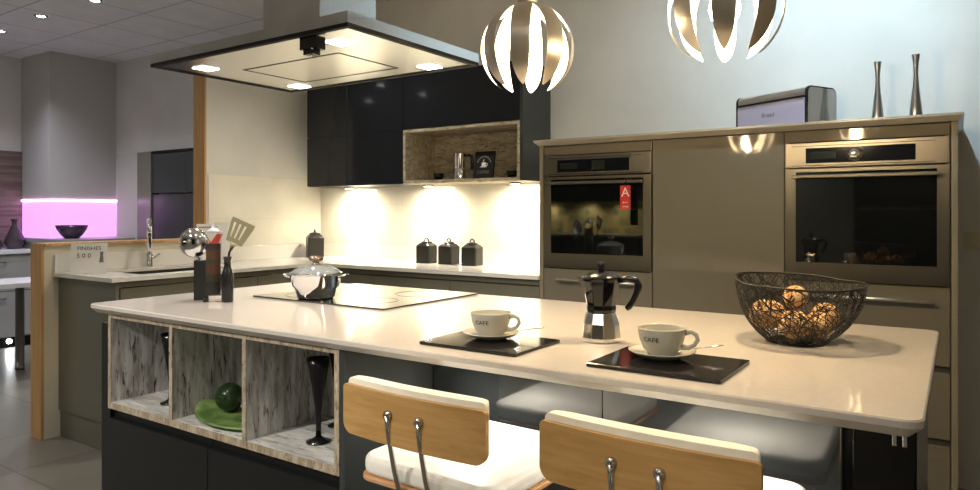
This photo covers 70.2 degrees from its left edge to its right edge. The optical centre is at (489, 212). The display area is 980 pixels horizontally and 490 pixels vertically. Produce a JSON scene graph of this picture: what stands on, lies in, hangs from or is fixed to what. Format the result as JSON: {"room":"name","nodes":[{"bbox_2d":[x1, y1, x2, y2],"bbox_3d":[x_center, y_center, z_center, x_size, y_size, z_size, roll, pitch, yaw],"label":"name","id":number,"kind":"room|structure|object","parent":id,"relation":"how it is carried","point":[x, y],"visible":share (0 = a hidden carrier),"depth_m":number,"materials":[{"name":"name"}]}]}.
{"room":"store","nodes":[
{"label":"store","id":0,"kind":"room"},
{"bbox_2d":[0,55,20,151],"bbox_3d":[-6.554,-0.150,4.285,0.120,2.780,7.790,0,0,34],"label":"wall","id":1,"kind":"structure","parent":0,"point":[10,67],"depth_m":6.88,"materials":[{"name":"paint"}]},
{"bbox_2d":[0,150,21,247],"bbox_3d":[-5.218,-0.135,6.140,0.025,0.950,1.960,0,0,34],"label":"trim","id":2,"kind":"structure","parent":1,"relation":"attached to","point":[10,161],"depth_m":6.85,"materials":[{"name":"brown wood"}]},
{"bbox_2d":[21,51,115,199],"bbox_3d":[-4.256,-0.835,7.054,0.600,1.410,0.630,0,0,34],"label":"column","id":3,"kind":"structure","parent":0,"point":[68,102],"depth_m":6.83,"materials":[{"name":"grey paint"}]},
{"bbox_2d":[44,77,308,439],"bbox_3d":[-1.934,0.065,4.671,0.125,2.350,1.990,0,0,34],"label":"wall","id":4,"kind":"structure","parent":0,"point":[251,130],"depth_m":4.82,"materials":[{"name":"paint"}]},
{"bbox_2d":[31,243,43,439],"bbox_3d":[-2.494,0.704,3.839,0.125,1.073,0.016,0,0,34],"label":"trim","id":5,"kind":"structure","parent":4,"relation":"attached to","point":[37,249],"depth_m":3.82,"materials":[{"name":"brown wood"}]},
{"bbox_2d":[43,238,179,246],"bbox_3d":[-2.214,0.176,4.248,0.141,0.018,0.975,0,0,34],"label":"trim","id":6,"kind":"structure","parent":4,"relation":"on","point":[49,244],"depth_m":4.14,"materials":[{"name":"brown wood"}]},
{"bbox_2d":[193,43,205,227],"bbox_3d":[-1.941,-0.472,4.660,0.125,1.315,0.015,0,0,34],"label":"trim","id":7,"kind":"structure","parent":4,"relation":"attached to","point":[199,83],"depth_m":4.65,"materials":[{"name":"brown wood"}]},
{"bbox_2d":[208,173,320,245],"bbox_3d":[-1.599,-0.018,5.048,0.008,0.493,0.990,0,0,34],"label":"backsplash","id":8,"kind":"structure","parent":4,"relation":"attached to","point":[282,210],"depth_m":5.02,"materials":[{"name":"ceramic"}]},
{"bbox_2d":[0,0,390,62],"bbox_3d":[-2.130,-1.590,1.313,11.400,0.100,8.200,0,0,34],"label":"ceiling","id":9,"kind":"structure","parent":0,"point":[115,31],"depth_m":5.69,"materials":[{"name":"paint"}]},
{"bbox_2d":[34,14,48,17],"bbox_3d":[-3.501,-1.536,5.436,0.100,0.008,0.100,0,0,34],"label":"recessed light","id":10,"kind":"object","parent":9,"relation":"in","point":[35,15],"visible":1,"depth_m":5.43,"materials":[{"name":"silver metal"}]},
{"bbox_2d":[88,0,102,2],"bbox_3d":[-2.854,-1.536,5.037,0.100,0.008,0.100,0,0,34],"label":"recessed light","id":11,"kind":"object","parent":9,"relation":"in","point":[93,1],"visible":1,"depth_m":5.05,"materials":[{"name":"silver metal"}]},
{"bbox_2d":[150,0,478,92],"bbox_3d":[-0.707,-1.032,2.797,1.113,1.016,0.720,0,0,34],"label":"hood","id":12,"kind":"object","parent":9,"relation":"hanging from","point":[302,45],"visible":1,"depth_m":2.65,"materials":[{"name":"metal"}]},
{"bbox_2d":[192,66,218,71],"bbox_3d":[-1.165,-0.591,2.857,0.074,0.002,0.074,0,0,34],"label":"lamp","id":13,"kind":"object","parent":12,"relation":"on","point":[201,68],"depth_m":2.85,"materials":[{"name":"white"}]},
{"bbox_2d":[288,85,309,88],"bbox_3d":[-0.892,-0.591,3.262,0.074,0.002,0.074,0,0,34],"label":"lamp","id":14,"kind":"object","parent":12,"relation":"on","point":[290,86],"depth_m":3.25,"materials":[{"name":"white"}]},
{"bbox_2d":[326,39,355,46],"bbox_3d":[-0.518,-0.591,2.422,0.074,0.002,0.074,0,0,34],"label":"lamp","id":15,"kind":"object","parent":12,"relation":"on","point":[334,42],"depth_m":2.41,"materials":[{"name":"white"}]},
{"bbox_2d":[417,64,441,69],"bbox_3d":[-0.245,-0.591,2.827,0.074,0.002,0.074,0,0,34],"label":"lamp","id":16,"kind":"object","parent":12,"relation":"on","point":[423,66],"depth_m":2.82,"materials":[{"name":"white"}]},
{"bbox_2d":[481,0,573,92],"bbox_3d":[0.114,-0.960,2.130,0.283,1.159,0.283,0,0,12],"label":"pendant lamp","id":17,"kind":"object","parent":9,"relation":"hanging from","point":[519,34],"visible":1,"depth_m":2.06,"materials":[{"name":"silver metal"}]},
{"bbox_2d":[667,0,784,61],"bbox_3d":[0.605,-0.972,1.798,0.288,1.134,0.288,0,0,19],"label":"pendant lamp","id":18,"kind":"object","parent":9,"relation":"hanging from","point":[724,14],"visible":1,"depth_m":1.73,"materials":[{"name":"silver metal"}]},
{"bbox_2d":[0,344,967,489],"bbox_3d":[-2.130,1.290,1.313,11.400,0.100,8.200,0,0,34],"label":"floor","id":19,"kind":"structure","parent":0,"point":[27,462],"depth_m":3.61,"materials":[{"name":"tile"}]},
{"bbox_2d":[0,248,30,347],"bbox_3d":[-5.173,0.790,5.676,0.562,0.900,2.480,0,0,34],"label":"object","id":20,"kind":"structure","parent":19,"relation":"on","point":[14,263],"depth_m":6.41,"materials":[{"name":"grey"}]},
{"bbox_2d":[4,219,25,248],"bbox_3d":[-4.519,0.199,6.628,0.177,0.282,0.177,0,0,34],"label":"vase","id":21,"kind":"object","parent":20,"relation":"on","point":[14,239],"visible":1,"depth_m":6.58,"materials":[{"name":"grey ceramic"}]},
{"bbox_2d":[0,248,30,253],"bbox_3d":[-5.177,0.357,5.679,0.552,0.035,2.480,0,0,34],"label":"countertop","id":22,"kind":"structure","parent":20,"relation":"on","point":[3,250],"depth_m":6.43,"materials":[{"name":"white paint"}]},
{"bbox_2d":[0,277,30,370],"bbox_3d":[-3.842,0.880,5.093,0.502,0.720,1.560,0,0,34],"label":"table","id":23,"kind":"object","parent":19,"relation":"on","point":[19,284],"visible":0.76,"depth_m":5.49,"materials":[{"name":"white paint"}]},
{"bbox_2d":[23,237,134,248],"bbox_3d":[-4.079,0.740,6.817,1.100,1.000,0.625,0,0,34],"label":"countertop","id":24,"kind":"structure","parent":19,"relation":"on","point":[29,240],"depth_m":6.57,"materials":[{"name":"grey"}]},
{"bbox_2d":[55,225,87,238],"bbox_3d":[-3.937,0.177,6.562,0.275,0.125,0.275,0,0,34],"label":"fruit bowl","id":25,"kind":"object","parent":24,"relation":"on","point":[66,231],"visible":1,"depth_m":6.48,"materials":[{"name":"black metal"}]},
{"bbox_2d":[59,277,118,450],"bbox_3d":[-2.142,0.795,3.711,0.598,0.889,0.022,0,0,34],"label":"end panel","id":26,"kind":"object","parent":19,"relation":"on","point":[80,326],"visible":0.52,"depth_m":3.73,"materials":[{"name":"grey"}]},
{"bbox_2d":[102,314,114,489],"bbox_3d":[-1.135,0.801,2.942,0.062,0.878,0.957,0,0,34],"label":"end panel","id":27,"kind":"object","parent":19,"relation":"on","point":[107,412],"visible":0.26,"depth_m":2.55,"materials":[{"name":"black"}]},
{"bbox_2d":[117,148,192,239],"bbox_3d":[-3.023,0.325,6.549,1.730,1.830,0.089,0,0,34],"label":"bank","id":28,"kind":"object","parent":19,"relation":"on","point":[141,176],"visible":0.33,"depth_m":6.62,"materials":[{"name":"dark grey lacquer"}]},
{"bbox_2d":[109,410,212,489],"bbox_3d":[-1.040,0.973,2.495,0.590,0.534,0.333,0,0,34],"label":"base cabinet","id":29,"kind":"object","parent":19,"relation":"on","point":[144,454],"visible":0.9,"depth_m":2.37,"materials":[{"name":"black"}]},
{"bbox_2d":[119,271,256,299],"bbox_3d":[-1.900,0.796,4.070,0.598,0.888,0.840,0,0,34],"label":"base cabinet","id":30,"kind":"object","parent":19,"relation":"on","point":[241,279],"visible":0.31,"depth_m":3.77,"materials":[{"name":"grey laminate"}]},
{"bbox_2d":[53,255,539,282],"bbox_3d":[-0.908,0.341,4.007,2.316,0.021,1.944,0,0,34],"label":"countertop","id":31,"kind":"structure","parent":30,"relation":"on","point":[531,272],"depth_m":4.22,"materials":[{"name":"white stone"}]},
{"bbox_2d":[70,243,107,273],"bbox_3d":[-2.192,0.248,3.809,0.176,0.164,0.039,0,0,-20],"label":"sign","id":32,"kind":"object","parent":31,"relation":"on","point":[86,258],"visible":1,"depth_m":3.81,"materials":[{"name":"white paper"}]},
{"bbox_2d":[145,217,159,266],"bbox_3d":[-2.055,0.177,4.203,0.076,0.303,0.162,0,0,-6],"label":"tap","id":33,"kind":"object","parent":31,"relation":"on","point":[149,256],"visible":1,"depth_m":4.22,"materials":[{"name":"silver metal"}]},
{"bbox_2d":[121,268,193,288],"bbox_3d":[-1.879,0.432,4.085,0.358,0.175,0.558,0,0,34],"label":"sink basin","id":34,"kind":"object","parent":31,"relation":"in","point":[180,269],"visible":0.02,"depth_m":4.17,"materials":[{"name":"grey metal"}]},
{"bbox_2d":[196,224,230,262],"bbox_3d":[-1.828,0.201,4.618,0.210,0.257,0.054,0,0,-35],"label":"price card","id":35,"kind":"object","parent":31,"relation":"on","point":[225,245],"visible":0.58,"depth_m":4.65,"materials":[{"name":"white paper"}]},
{"bbox_2d":[54,243,539,272],"bbox_3d":[-0.909,0.280,4.006,2.316,0.100,1.932,0,0,34],"label":"upstand","id":36,"kind":"object","parent":31,"relation":"on","point":[124,259],"visible":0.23,"depth_m":4.57,"materials":[{"name":"white stone"}]},
{"bbox_2d":[306,229,323,257],"bbox_3d":[-1.312,0.225,5.223,0.118,0.208,0.118,0,0,-25],"label":"canister","id":37,"kind":"object","parent":31,"relation":"on","point":[314,240],"visible":0.98,"depth_m":5.17,"materials":[{"name":"grey metal"}]},
{"bbox_2d":[416,237,436,262],"bbox_3d":[-0.420,0.245,4.623,0.106,0.168,0.106,0,0,34],"label":"canister","id":38,"kind":"object","parent":31,"relation":"on","point":[426,251],"visible":1,"depth_m":4.58,"materials":[{"name":"grey metal"}]},
{"bbox_2d":[438,238,459,264],"bbox_3d":[-0.267,0.245,4.519,0.106,0.168,0.106,0,0,34],"label":"canister","id":39,"kind":"object","parent":31,"relation":"on","point":[448,251],"visible":1,"depth_m":4.48,"materials":[{"name":"grey metal"}]},
{"bbox_2d":[461,239,482,265],"bbox_3d":[-0.112,0.245,4.391,0.106,0.168,0.106,0,0,27],"label":"canister","id":40,"kind":"object","parent":31,"relation":"on","point":[472,252],"visible":1,"depth_m":4.35,"materials":[{"name":"black metal"}]},
{"bbox_2d":[208,439,339,489],"bbox_3d":[-0.552,0.973,2.166,0.584,0.534,0.333,0,0,34],"label":"base cabinet","id":41,"kind":"object","parent":19,"relation":"on","point":[230,467],"visible":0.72,"depth_m":2.07,"materials":[{"name":"black"}]},
{"bbox_2d":[255,267,298,285],"bbox_3d":[-1.546,0.796,4.596,0.598,0.888,0.430,0,0,34],"label":"base cabinet","id":42,"kind":"object","parent":19,"relation":"on","point":[264,277],"visible":0.16,"depth_m":4.36,"materials":[{"name":"grey"}]},
{"bbox_2d":[335,267,375,284],"bbox_3d":[-0.778,0.796,4.723,0.525,0.888,0.588,0,0,34],"label":"base cabinet","id":43,"kind":"object","parent":19,"relation":"on","point":[358,276],"visible":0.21,"depth_m":4.41,"materials":[{"name":"grey"}]},
{"bbox_2d":[340,350,432,489],"bbox_3d":[-0.290,0.801,2.011,0.020,0.878,0.372,0,0,34],"label":"panel","id":44,"kind":"object","parent":19,"relation":"on","point":[354,449],"visible":0.26,"depth_m":1.91,"materials":[{"name":"grey"}]},
{"bbox_2d":[374,270,451,290],"bbox_3d":[-0.313,0.796,4.410,0.596,0.888,0.588,0,0,34],"label":"base cabinet","id":45,"kind":"object","parent":19,"relation":"on","point":[433,281],"visible":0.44,"depth_m":4.16,"materials":[{"name":"grey"}]},
{"bbox_2d":[343,375,552,489],"bbox_3d":[-0.054,0.814,1.704,0.416,0.852,0.479,0,0,35],"label":"bar stool","id":46,"kind":"object","parent":19,"relation":"on","point":[433,439],"visible":0.93,"depth_m":1.55,"materials":[{"name":"white leather"}]},
{"bbox_2d":[450,275,539,298],"bbox_3d":[0.180,0.796,4.079,0.591,0.888,0.588,0,0,34],"label":"base cabinet","id":47,"kind":"object","parent":19,"relation":"on","point":[511,287],"visible":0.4,"depth_m":3.82,"materials":[{"name":"grey laminate"}]},
{"bbox_2d":[540,147,545,298],"bbox_3d":[0.438,0.446,3.910,0.023,1.589,0.601,0,0,34],"label":"end panel","id":48,"kind":"object","parent":19,"relation":"on","point":[542,156],"visible":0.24,"depth_m":3.66,"materials":[{"name":"brown"}]},
{"bbox_2d":[544,140,653,307],"bbox_3d":[0.681,0.446,3.718,0.594,1.588,0.627,0,0,34],"label":"housing","id":49,"kind":"object","parent":19,"relation":"on","point":[561,284],"visible":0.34,"depth_m":3.52,"materials":[{"name":"brown"}]},
{"bbox_2d":[544,151,652,271],"bbox_3d":[0.669,-0.004,3.700,0.586,0.581,0.594,0,0,34],"label":"oven","id":50,"kind":"object","parent":49,"relation":"in","point":[583,229],"visible":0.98,"depth_m":3.48,"materials":[{"name":"silver"}]},
{"bbox_2d":[620,178,629,225],"bbox_3d":[0.656,-0.055,3.357,0.052,0.231,0.028,0,0,34],"label":"tag","id":51,"kind":"object","parent":50,"relation":"hanging from","point":[624,189],"visible":1,"depth_m":3.35,"materials":[{"name":"red paper"}]},
{"bbox_2d":[533,112,963,146],"bbox_3d":[1.178,-0.365,3.396,1.870,0.030,0.629,0,0,34],"label":"countertop","id":52,"kind":"structure","parent":49,"relation":"on","point":[954,116],"depth_m":3.01,"materials":[{"name":"beige laminate"}]},
{"bbox_2d":[736,85,835,126],"bbox_3d":[1.377,-0.470,3.265,0.211,0.182,0.396,0,0,-28],"label":"bin","id":53,"kind":"object","parent":52,"relation":"on","point":[810,103],"visible":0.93,"depth_m":3.13,"materials":[{"name":"silver metal"}]},
{"bbox_2d":[871,61,883,117],"bbox_3d":[1.707,-0.523,3.070,0.055,0.285,0.055,0,0,34],"label":"metal vase","id":54,"kind":"object","parent":52,"relation":"on","point":[877,110],"visible":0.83,"depth_m":3.06,"materials":[{"name":"grey metal"}]},
{"bbox_2d":[909,54,922,114],"bbox_3d":[1.800,-0.525,2.947,0.055,0.290,0.055,0,0,34],"label":"metal vase","id":55,"kind":"object","parent":52,"relation":"on","point":[915,104],"visible":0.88,"depth_m":2.94,"materials":[{"name":"grey metal"}]},
{"bbox_2d":[433,364,839,489],"bbox_3d":[-0.041,0.801,2.414,2.343,0.878,0.571,0,0,34],"label":"base cabinet","id":56,"kind":"object","parent":19,"relation":"on","point":[803,453],"visible":0.02,"depth_m":1.74,"materials":[{"name":"black"}]},
{"bbox_2d":[91,282,938,436],"bbox_3d":[-0.103,0.346,2.252,2.594,0.032,1.040,0,0,34],"label":"countertop","id":57,"kind":"structure","parent":56,"relation":"on","point":[872,378],"depth_m":1.72,"materials":[{"name":"stone"}]},
{"bbox_2d":[194,260,204,299],"bbox_3d":[-1.102,0.256,2.661,0.052,0.148,0.052,0,0,-22],"label":"pot","id":58,"kind":"object","parent":57,"relation":"on","point":[199,266],"visible":0.6,"depth_m":2.63,"materials":[{"name":"black ceramic"}]},
{"bbox_2d":[179,228,204,260],"bbox_3d":[-1.134,0.189,2.652,0.114,0.266,0.042,0,0,6],"label":"ladle","id":59,"kind":"object","parent":58,"relation":"in","point":[192,240],"visible":0.94,"depth_m":2.64,"materials":[{"name":"silver metal"}]},
{"bbox_2d":[203,224,221,301],"bbox_3d":[-1.038,0.184,2.616,0.071,0.290,0.071,0,0,-22],"label":"pepper mill","id":60,"kind":"object","parent":57,"relation":"on","point":[213,234],"visible":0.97,"depth_m":2.59,"materials":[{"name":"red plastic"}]},
{"bbox_2d":[108,314,339,475],"bbox_3d":[-0.798,0.534,2.330,1.178,0.340,0.336,0,0,34],"label":"display niche","id":61,"kind":"object","parent":57,"relation":"on","point":[278,409],"visible":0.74,"depth_m":2.30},
{"bbox_2d":[160,332,168,405],"bbox_3d":[-1.144,0.556,2.500,0.074,0.250,0.074,0,0,34],"label":"goblet","id":62,"kind":"object","parent":61,"relation":"on","point":[164,336],"visible":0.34,"depth_m":2.48,"materials":[{"name":"black glass"}]},
{"bbox_2d":[195,399,241,429],"bbox_3d":[-0.841,0.658,2.278,0.348,0.046,0.173,0,0,37],"label":"leaf plate","id":63,"kind":"object","parent":61,"relation":"on","point":[207,411],"visible":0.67,"depth_m":2.30,"materials":[{"name":"green ceramic"}]},
{"bbox_2d":[215,382,241,410],"bbox_3d":[-0.880,0.621,2.356,0.095,0.095,0.095,0,0,34],"label":"glass ball","id":64,"kind":"object","parent":63,"relation":"on","point":[228,397],"visible":0.91,"depth_m":2.32,"materials":[{"name":"green glass"}]},
{"bbox_2d":[306,355,330,445],"bbox_3d":[-0.511,0.556,2.076,0.074,0.250,0.074,0,0,34],"label":"goblet","id":65,"kind":"object","parent":61,"relation":"on","point":[318,366],"visible":1,"depth_m":2.06,"materials":[{"name":"black glass"}]},
{"bbox_2d":[327,353,333,428],"bbox_3d":[-0.484,0.556,2.236,0.074,0.250,0.074,0,0,34],"label":"goblet","id":66,"kind":"object","parent":61,"relation":"on","point":[330,425],"visible":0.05,"depth_m":2.22,"materials":[{"name":"black glass"}]},
{"bbox_2d":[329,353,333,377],"bbox_3d":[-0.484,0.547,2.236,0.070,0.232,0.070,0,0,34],"label":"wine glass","id":67,"kind":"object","parent":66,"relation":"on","point":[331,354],"depth_m":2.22,"materials":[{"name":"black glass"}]},
{"bbox_2d":[221,256,233,302],"bbox_3d":[-0.973,0.245,2.584,0.043,0.168,0.043,0,0,34],"label":"bottle","id":68,"kind":"object","parent":57,"relation":"on","point":[227,277],"visible":1,"depth_m":2.57,"materials":[{"name":"black glass"}]},
{"bbox_2d":[226,217,254,256],"bbox_3d":[-0.927,0.124,2.591,0.106,0.223,0.014,0,0,-7],"label":"slotted turner","id":69,"kind":"object","parent":68,"relation":"in","point":[233,241],"visible":1,"depth_m":2.59,"materials":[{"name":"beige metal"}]},
{"bbox_2d":[253,283,477,309],"bbox_3d":[-0.490,0.326,2.779,0.693,0.007,0.560,0,0,34],"label":"induction hob","id":70,"kind":"object","parent":57,"relation":"in","point":[366,296],"visible":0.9,"depth_m":2.70,"materials":[{"name":"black glass"}]},
{"bbox_2d":[283,256,348,299],"bbox_3d":[-0.663,0.242,2.659,0.211,0.160,0.198,0,0,42],"label":"saucepan","id":71,"kind":"object","parent":70,"relation":"on","point":[315,281],"visible":1,"depth_m":2.59,"materials":[{"name":"silver metal"}]},
{"bbox_2d":[419,331,559,356],"bbox_3d":[0.000,0.326,1.760,0.283,0.008,0.216,0,0,34],"label":"mat","id":72,"kind":"object","parent":57,"relation":"on","point":[517,345],"visible":0.76,"depth_m":1.72,"materials":[{"name":"black"}]},
{"bbox_2d":[462,328,519,340],"bbox_3d":[0.002,0.312,1.791,0.147,0.017,0.147,0,0,34],"label":"saucer","id":73,"kind":"object","parent":72,"relation":"on","point":[471,332],"visible":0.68,"depth_m":1.75,"materials":[{"name":"beige ceramic"}]},
{"bbox_2d":[470,309,520,335],"bbox_3d":[0.008,0.284,1.792,0.117,0.061,0.106,0,0,-17],"label":"coffee cup","id":74,"kind":"object","parent":73,"relation":"on","point":[486,322],"visible":0.94,"depth_m":1.76,"materials":[{"name":"beige ceramic"}]},
{"bbox_2d":[505,327,544,332],"bbox_3d":[0.080,0.302,1.798,0.121,0.015,0.017,0,0,6],"label":"teaspoon","id":75,"kind":"object","parent":73,"relation":"on","point":[538,327],"visible":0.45,"depth_m":1.79,"materials":[{"name":"silver metal"}]},
{"bbox_2d":[576,262,641,343],"bbox_3d":[0.305,0.227,1.795,0.172,0.204,0.097,0,0,20],"label":"moka pot","id":76,"kind":"object","parent":57,"relation":"on","point":[601,287],"visible":1,"depth_m":1.77,"materials":[{"name":"silver metal"}]},
{"bbox_2d":[586,346,749,383],"bbox_3d":[0.387,0.326,1.511,0.285,0.008,0.224,0,0,34],"label":"mat","id":77,"kind":"object","parent":57,"relation":"on","point":[696,367],"visible":0.96,"depth_m":1.47,"materials":[{"name":"black glass"}]},
{"bbox_2d":[628,344,695,360],"bbox_3d":[0.382,0.312,1.551,0.147,0.017,0.147,0,0,34],"label":"saucer","id":78,"kind":"object","parent":77,"relation":"on","point":[638,349],"visible":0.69,"depth_m":1.53,"materials":[{"name":"beige ceramic"}]},
{"bbox_2d":[637,323,699,355],"bbox_3d":[0.387,0.284,1.553,0.117,0.061,0.106,0,0,-17],"label":"coffee cup","id":79,"kind":"object","parent":78,"relation":"on","point":[659,339],"visible":0.94,"depth_m":1.52,"materials":[{"name":"beige ceramic"}]},
{"bbox_2d":[679,345,723,350],"bbox_3d":[0.460,0.302,1.558,0.121,0.015,0.017,0,0,6],"label":"teaspoon","id":80,"kind":"object","parent":78,"relation":"on","point":[714,345],"visible":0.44,"depth_m":1.55,"materials":[{"name":"silver metal"}]},
{"bbox_2d":[734,271,867,346],"bbox_3d":[0.785,0.245,1.780,0.316,0.168,0.313,0,0,34],"label":"wire bowl","id":81,"kind":"object","parent":57,"relation":"on","point":[858,302],"visible":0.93,"depth_m":1.70,"materials":[{"name":"black metal"}]},
{"bbox_2d":[749,299,779,327],"bbox_3d":[0.705,0.260,1.791,0.074,0.074,0.074,0,0,34],"label":"ball","id":82,"kind":"object","parent":81,"relation":"in","point":[771,319],"visible":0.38,"depth_m":1.77,"materials":[{"name":"brown"}]},
{"bbox_2d":[771,301,785,327],"bbox_3d":[0.745,0.268,1.843,0.072,0.072,0.072,0,0,34],"label":"ball","id":83,"kind":"object","parent":81,"relation":"in","point":[772,301],"visible":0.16,"depth_m":1.82,"materials":[{"name":"brown"}]},
{"bbox_2d":[779,310,810,339],"bbox_3d":[0.761,0.280,1.741,0.074,0.074,0.074,0,0,34],"label":"ball","id":84,"kind":"object","parent":81,"relation":"in","point":[781,327],"visible":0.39,"depth_m":1.72,"materials":[{"name":"brown"}]},
{"bbox_2d":[783,286,808,309],"bbox_3d":[0.785,0.217,1.791,0.062,0.062,0.062,0,0,34],"label":"ball","id":85,"kind":"object","parent":81,"relation":"in","point":[796,295],"visible":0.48,"depth_m":1.77,"materials":[{"name":"brown"}]},
{"bbox_2d":[807,312,831,338],"bbox_3d":[0.827,0.284,1.761,0.068,0.068,0.068,0,0,34],"label":"ball","id":86,"kind":"object","parent":81,"relation":"in","point":[821,322],"visible":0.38,"depth_m":1.74,"materials":[{"name":"brown"}]},
{"bbox_2d":[812,303,839,325],"bbox_3d":[0.863,0.265,1.793,0.068,0.068,0.068,0,0,34],"label":"ball","id":87,"kind":"object","parent":81,"relation":"in","point":[831,313],"visible":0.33,"depth_m":1.77,"materials":[{"name":"brown"}]},
{"bbox_2d":[539,410,804,489],"bbox_3d":[0.389,0.814,1.411,0.416,0.852,0.479,0,0,35],"label":"bar stool","id":88,"kind":"object","parent":19,"relation":"on","point":[577,451],"visible":1,"depth_m":1.24,"materials":[{"name":"brown wood"}]},
{"bbox_2d":[653,132,785,314],"bbox_3d":[1.184,0.446,3.403,0.592,1.588,0.588,0,0,34],"label":"cabinet","id":89,"kind":"object","parent":19,"relation":"on","point":[719,202],"visible":0.46,"depth_m":3.16,"materials":[{"name":"brown"}]},
{"bbox_2d":[785,122,950,489],"bbox_3d":[1.666,0.446,3.055,0.596,1.588,0.627,0,0,34],"label":"housing","id":90,"kind":"object","parent":19,"relation":"on","point":[902,306],"visible":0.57,"depth_m":2.71,"materials":[{"name":"brown"}]},
{"bbox_2d":[785,136,949,286],"bbox_3d":[1.654,-0.004,3.037,0.588,0.581,0.594,0,0,34],"label":"oven","id":91,"kind":"object","parent":90,"relation":"in","point":[877,211],"visible":1,"depth_m":2.81,"materials":[{"name":"silver metal"}]},
{"bbox_2d":[840,409,927,489],"bbox_3d":[0.963,0.801,1.686,0.140,0.878,0.657,0,0,34],"label":"base cabinet","id":92,"kind":"object","parent":19,"relation":"on","point":[869,460],"depth_m":1.47,"materials":[{"name":"black lacquer"}]},
{"bbox_2d":[951,121,957,489],"bbox_3d":[1.936,0.446,2.902,0.022,1.589,0.601,0,0,34],"label":"end panel","id":93,"kind":"object","parent":19,"relation":"on","point":[954,124],"visible":1,"depth_m":2.65,"materials":[{"name":"brown"}]},
{"bbox_2d":[113,0,979,489],"bbox_3d":[0.076,-0.150,4.590,11.400,2.780,0.120,0,0,34],"label":"wall","id":94,"kind":"structure","parent":0,"point":[627,73],"depth_m":3.69,"materials":[{"name":"paint"}]},
{"bbox_2d":[22,201,115,237],"bbox_3d":[-4.255,0.064,7.054,0.593,0.352,0.627,0,0,34],"label":"trim","id":95,"kind":"structure","parent":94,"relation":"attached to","point":[39,218],"depth_m":6.85,"materials":[{"name":"purple"}]},
{"bbox_2d":[21,199,116,201],"bbox_3d":[-4.253,-0.121,7.046,0.605,0.016,0.640,0,0,34],"label":"trim","id":96,"kind":"structure","parent":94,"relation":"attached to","point":[43,199],"depth_m":6.85,"materials":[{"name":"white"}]},
{"bbox_2d":[307,85,365,188],"bbox_3d":[-1.072,-0.535,5.085,0.405,0.717,0.320,0,0,34],"label":"upper cabinet","id":97,"kind":"object","parent":94,"relation":"attached to","point":[326,107],"visible":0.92,"depth_m":4.96,"materials":[{"name":"black"}]},
{"bbox_2d":[347,77,422,186],"bbox_3d":[-0.691,-0.542,4.829,0.511,0.704,0.320,0,0,34],"label":"upper cabinet","id":98,"kind":"object","parent":94,"relation":"attached to","point":[374,108],"visible":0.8,"depth_m":4.70,"materials":[{"name":"black"}]},
{"bbox_2d":[321,183,539,249],"bbox_3d":[-0.364,0.019,4.809,2.309,0.418,0.008,0,0,34],"label":"backsplash","id":99,"kind":"structure","parent":94,"relation":"attached to","point":[507,215],"depth_m":4.81,"materials":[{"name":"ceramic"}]},
{"bbox_2d":[403,61,550,186],"bbox_3d":[-0.097,-0.535,4.433,0.916,0.717,0.332,0,0,34],"label":"upper cabinet","id":100,"kind":"object","parent":94,"relation":"attached to","point":[462,110],"depth_m":4.36,"materials":[{"name":"black"}]},
{"bbox_2d":[431,173,444,179],"bbox_3d":[-0.338,-0.235,4.567,0.116,0.050,0.116,0,0,34],"label":"espresso cup","id":101,"kind":"object","parent":100,"relation":"in","point":[437,176],"visible":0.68,"depth_m":4.54,"materials":[{"name":"black ceramic"}]},
{"bbox_2d":[450,153,473,178],"bbox_3d":[-0.180,-0.296,4.420,0.149,0.172,0.085,0,0,-7],"label":"moka pot","id":102,"kind":"object","parent":100,"relation":"in","point":[459,158],"visible":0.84,"depth_m":4.39,"materials":[{"name":"silver metal"}]},
{"bbox_2d":[473,151,495,177],"bbox_3d":[-0.035,-0.297,4.344,0.150,0.174,0.039,0,0,34],"label":"coffee sign","id":103,"kind":"object","parent":100,"relation":"in","point":[484,162],"visible":0.94,"depth_m":4.34,"materials":[{"name":"black"}]},
{"bbox_2d":[506,170,516,176],"bbox_3d":[0.134,-0.235,4.273,0.116,0.050,0.116,0,0,34],"label":"espresso cup","id":104,"kind":"object","parent":100,"relation":"in","point":[510,173],"visible":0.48,"depth_m":4.25,"materials":[{"name":"black ceramic"}]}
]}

